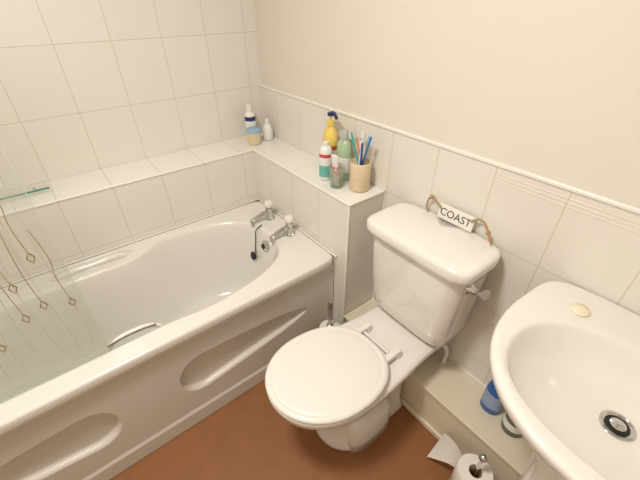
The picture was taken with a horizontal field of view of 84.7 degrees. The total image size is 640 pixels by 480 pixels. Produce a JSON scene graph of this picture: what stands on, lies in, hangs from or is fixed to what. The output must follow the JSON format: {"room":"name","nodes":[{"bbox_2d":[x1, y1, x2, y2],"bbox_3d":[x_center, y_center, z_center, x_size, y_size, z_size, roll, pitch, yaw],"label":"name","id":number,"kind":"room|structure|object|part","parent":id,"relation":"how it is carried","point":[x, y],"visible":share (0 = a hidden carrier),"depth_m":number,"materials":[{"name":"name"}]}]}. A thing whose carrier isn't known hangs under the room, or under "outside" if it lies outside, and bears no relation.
{"room":"bathroom","nodes":[
{"label":"bathroom","id":0,"kind":"room"},
{"bbox_2d":[0,0,262,191],"bbox_3d":[-1.107,-0.599,1.377,2.130,2.350,0.100,-24,42,-30],"label":"wall","id":1,"kind":"structure","parent":0,"point":[86,85],"depth_m":1.49,"materials":[{"name":"tile"}]},
{"bbox_2d":[110,380,453,479],"bbox_3d":[-0.348,0.956,1.298,2.130,0.100,2.550,-24,42,-30],"label":"floor","id":2,"kind":"structure","parent":0,"point":[246,438],"depth_m":1.37,"materials":[{"name":"brown plastic"}]},
{"bbox_2d":[0,198,336,479],"bbox_3d":[-0.810,0.411,1.433,1.726,0.636,0.669,-24,42,-30],"label":"bathtub","id":3,"kind":"object","parent":2,"relation":"on","point":[191,317],"visible":0.96,"depth_m":1.41,"materials":[{"name":"plastic"}]},
{"bbox_2d":[0,145,108,351],"bbox_3d":[-1.000,-0.069,0.510,0.839,1.396,0.024,-24,42,-30],"label":"screen","id":4,"kind":"object","parent":3,"relation":"on","point":[0,145],"visible":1,"depth_m":0.87,"materials":[{"name":"clear glass"}]},
{"bbox_3d":[-0.307,-0.006,1.754,0.007,0.146,0.059,29,44,34],"label":"plug chain","id":5,"kind":"part","parent":3,"relation":"part of","materials":[{"name":"silver metal"}]},
{"bbox_2d":[250,200,274,225],"bbox_3d":[-0.287,-0.136,1.740,0.134,0.098,0.052,-24,42,-30],"label":"tap","id":6,"kind":"object","parent":3,"relation":"on","point":[266,217],"depth_m":1.74,"materials":[{"name":"silver metal"}]},
{"bbox_2d":[269,215,294,242],"bbox_3d":[-0.176,-0.054,1.625,0.134,0.098,0.052,-24,42,-30],"label":"tap","id":7,"kind":"object","parent":3,"relation":"on","point":[286,233],"depth_m":1.63,"materials":[{"name":"silver metal"}]},
{"bbox_2d":[0,132,384,324],"bbox_3d":[-0.784,0.264,1.477,1.920,0.824,0.951,-24,42,-30],"label":"tiled ledge","id":8,"kind":"object","parent":2,"relation":"on","point":[86,214],"visible":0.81,"depth_m":1.55,"materials":[{"name":"tile"}]},
{"bbox_2d":[0,187,49,199],"bbox_3d":[-1.312,-0.126,1.297,0.530,0.020,0.077,-24,42,-30],"label":"glass shelf","id":9,"kind":"object","parent":8,"relation":"on","point":[46,187],"visible":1,"depth_m":1.36,"materials":[{"name":"teal glass"}]},
{"bbox_2d":[244,104,255,138],"bbox_3d":[-0.371,-0.630,1.872,0.057,0.180,0.057,-24,42,-30],"label":"shampoo bottle","id":10,"kind":"object","parent":8,"relation":"on","point":[250,120],"visible":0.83,"depth_m":1.84,"materials":[{"name":"white plastic"}]},
{"bbox_2d":[246,126,260,144],"bbox_3d":[-0.347,-0.547,1.844,0.076,0.078,0.076,-24,42,-30],"label":"tub","id":11,"kind":"object","parent":8,"relation":"on","point":[253,132],"visible":1,"depth_m":1.82,"materials":[{"name":"plastic"}]},
{"bbox_2d":[262,118,272,139],"bbox_3d":[-0.283,-0.598,1.886,0.054,0.112,0.054,-24,42,-30],"label":"lotion bottle","id":12,"kind":"object","parent":8,"relation":"on","point":[267,130],"visible":1,"depth_m":1.87,"materials":[{"name":"white plastic"}]},
{"bbox_2d":[319,141,331,179],"bbox_3d":[0.024,-0.334,1.469,0.055,0.161,0.055,-24,42,-30],"label":"bottle","id":13,"kind":"object","parent":8,"relation":"on","point":[325,161],"visible":0.96,"depth_m":1.45,"materials":[{"name":"white plastic"}]},
{"bbox_2d":[323,111,337,173],"bbox_3d":[0.048,-0.417,1.498,0.060,0.264,0.090,-24,42,-30],"label":"soap pump bottle","id":14,"kind":"object","parent":8,"relation":"on","point":[330,134],"visible":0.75,"depth_m":1.46,"materials":[{"name":"yellow plastic"}]},
{"bbox_2d":[331,154,338,185],"bbox_3d":[0.068,-0.279,1.413,0.066,0.136,0.066,-24,42,-30],"label":"toothpaste tube","id":15,"kind":"object","parent":8,"relation":"on","point":[335,169],"visible":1,"depth_m":1.39,"materials":[{"name":"beige plastic"}]},
{"bbox_2d":[336,129,350,180],"bbox_3d":[0.099,-0.354,1.460,0.055,0.205,0.074,-24,42,-30],"label":"mouthwash bottle","id":16,"kind":"object","parent":8,"relation":"on","point":[343,151],"visible":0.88,"depth_m":1.43,"materials":[{"name":"green plastic"}]},
{"bbox_2d":[349,131,371,192],"bbox_3d":[0.160,-0.309,1.369,0.083,0.236,0.085,-11,37,-15],"label":"toothbrush cup","id":17,"kind":"object","parent":8,"relation":"on","point":[360,166],"visible":1,"depth_m":1.36,"materials":[{"name":"beige ceramic"}]},
{"bbox_2d":[319,300,338,327],"bbox_3d":[0.044,0.428,1.601,0.094,0.414,0.094,-24,42,-30],"label":"toilet brush","id":18,"kind":"object","parent":2,"relation":"on","point":[329,322],"visible":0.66,"depth_m":1.55,"materials":[{"name":"white plastic"}]},
{"bbox_3d":[0.044,0.321,1.525,0.028,0.152,0.028,-24,42,-30],"label":"handle","id":19,"kind":"part","parent":18,"relation":"part of","materials":[{"name":"silver metal"}]},
{"bbox_2d":[265,203,500,452],"bbox_3d":[0.167,0.411,1.259,0.735,0.836,0.442,-24,42,-30],"label":"toilet","id":20,"kind":"object","parent":2,"relation":"on","point":[343,382],"visible":1,"depth_m":1.18,"materials":[{"name":"white ceramic"}]},
{"bbox_3d":[0.022,0.454,1.192,0.407,0.018,0.352,-24,42,-30],"label":"seat","id":21,"kind":"part","parent":20,"relation":"part of","materials":[{"name":"white plastic"}]},
{"bbox_3d":[0.022,0.436,1.180,0.411,0.021,0.356,-24,42,-30],"label":"lid","id":22,"kind":"part","parent":20,"relation":"part of","materials":[{"name":"white plastic"}]},
{"bbox_3d":[0.159,0.340,1.334,0.087,0.019,0.026,-24,42,-30],"label":"hinge arm","id":23,"kind":"part","parent":20,"relation":"part of","materials":[{"name":"white plastic"}]},
{"bbox_3d":[0.206,0.376,1.288,0.012,0.012,0.120,-24,42,-30],"label":"hinge rod","id":24,"kind":"part","parent":20,"relation":"part of","materials":[{"name":"white plastic"}]},
{"bbox_3d":[0.252,0.408,1.238,0.087,0.019,0.026,-24,42,-30],"label":"hinge arm","id":25,"kind":"part","parent":20,"relation":"part of","materials":[{"name":"white plastic"}]},
{"bbox_3d":[0.361,-0.004,1.169,0.224,0.054,0.422,-24,42,-30],"label":"cistern lid","id":26,"kind":"part","parent":20,"relation":"part of","materials":[{"name":"white ceramic"}]},
{"bbox_2d":[426,195,491,244],"bbox_3d":[0.459,-0.074,1.158,0.028,0.066,0.269,-23,41,-29],"label":"hanging sign","id":27,"kind":"object","parent":20,"relation":"on","point":[465,221],"visible":1,"depth_m":1.16,"materials":[{"name":"paint"}]},
{"bbox_2d":[344,297,533,479],"bbox_3d":[0.621,0.731,1.335,0.199,0.226,1.400,-24,42,-30],"label":"ledge","id":28,"kind":"object","parent":2,"relation":"on","point":[445,398],"visible":0.51,"depth_m":1.34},
{"bbox_2d":[480,379,502,414],"bbox_3d":[0.629,0.538,1.245,0.059,0.202,0.074,-24,42,-30],"label":"bottle","id":29,"kind":"object","parent":28,"relation":"on","point":[490,402],"visible":0.48,"depth_m":1.25,"materials":[{"name":"blue plastic"}]},
{"bbox_2d":[501,412,521,437],"bbox_3d":[0.677,0.582,1.183,0.074,0.202,0.074,-24,42,-30],"label":"bottle","id":30,"kind":"object","parent":28,"relation":"on","point":[507,425],"visible":0.3,"depth_m":1.20,"materials":[{"name":"white plastic"}]},
{"bbox_2d":[489,281,639,479],"bbox_3d":[0.638,0.604,0.895,0.513,0.941,0.591,-24,42,-30],"label":"basin","id":31,"kind":"object","parent":2,"relation":"on","point":[564,357],"visible":1,"depth_m":0.81,"materials":[{"name":"white ceramic"}]},
{"bbox_2d":[570,303,590,316],"bbox_3d":[0.655,0.174,0.883,0.046,0.011,0.046,-24,42,-30],"label":"soap","id":32,"kind":"object","parent":31,"relation":"on","point":[576,309],"depth_m":0.88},
{"bbox_2d":[253,0,639,207],"bbox_3d":[0.448,-0.407,1.105,0.100,2.350,2.350,-24,42,-30],"label":"wall","id":33,"kind":"structure","parent":0,"point":[550,89],"depth_m":0.97,"materials":[{"name":"beige paint"}]},
{"bbox_2d":[259,84,639,214],"bbox_3d":[0.404,-0.302,1.137,0.013,0.014,2.350,-24,42,-30],"label":"trim","id":34,"kind":"structure","parent":33,"relation":"attached to","point":[609,201],"depth_m":1.04,"materials":[{"name":"white tile"}]},
{"bbox_2d":[260,87,639,385],"bbox_3d":[0.406,0.137,1.448,0.008,1.066,2.350,-24,42,-30],"label":"tiled wall","id":35,"kind":"structure","parent":33,"relation":"attached to","point":[538,240],"depth_m":1.10,"materials":[{"name":"tile"}]},
{"bbox_2d":[495,180,639,233],"bbox_3d":[0.826,0.047,0.726,0.001,0.004,0.985,-24,42,-30],"label":"rib","id":36,"kind":"object","parent":33,"relation":"attached to","point":[495,180],"visible":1,"depth_m":0.91,"materials":[{"name":"tile"}]},
{"bbox_2d":[496,177,639,229],"bbox_3d":[0.826,0.038,0.720,0.001,0.004,0.985,-24,42,-30],"label":"rib","id":37,"kind":"object","parent":33,"relation":"attached to","point":[496,177],"visible":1,"depth_m":0.90,"materials":[{"name":"tile"}]},
{"bbox_2d":[497,173,639,224],"bbox_3d":[0.826,0.029,0.713,0.001,0.004,0.985,-24,42,-30],"label":"rib","id":38,"kind":"object","parent":33,"relation":"attached to","point":[498,173],"visible":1,"depth_m":0.90,"materials":[{"name":"tile"}]},
{"bbox_2d":[427,433,493,479],"bbox_3d":[0.481,0.766,1.212,0.120,0.311,0.229,-17,39,-22],"label":"toilet roll","id":39,"kind":"object","parent":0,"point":[469,466],"visible":1,"depth_m":1.18,"materials":[{"name":"white paper"}]},
{"bbox_3d":[0.506,0.798,1.175,0.012,0.280,0.012,-24,42,-30],"label":"post","id":40,"kind":"part","parent":39,"relation":"part of","materials":[{"name":"silver metal"}]},
{"bbox_3d":[0.506,0.677,1.090,0.026,0.026,0.026,-24,42,-30],"label":"knob","id":41,"kind":"part","parent":39,"relation":"part of","materials":[{"name":"silver metal"}]}
]}

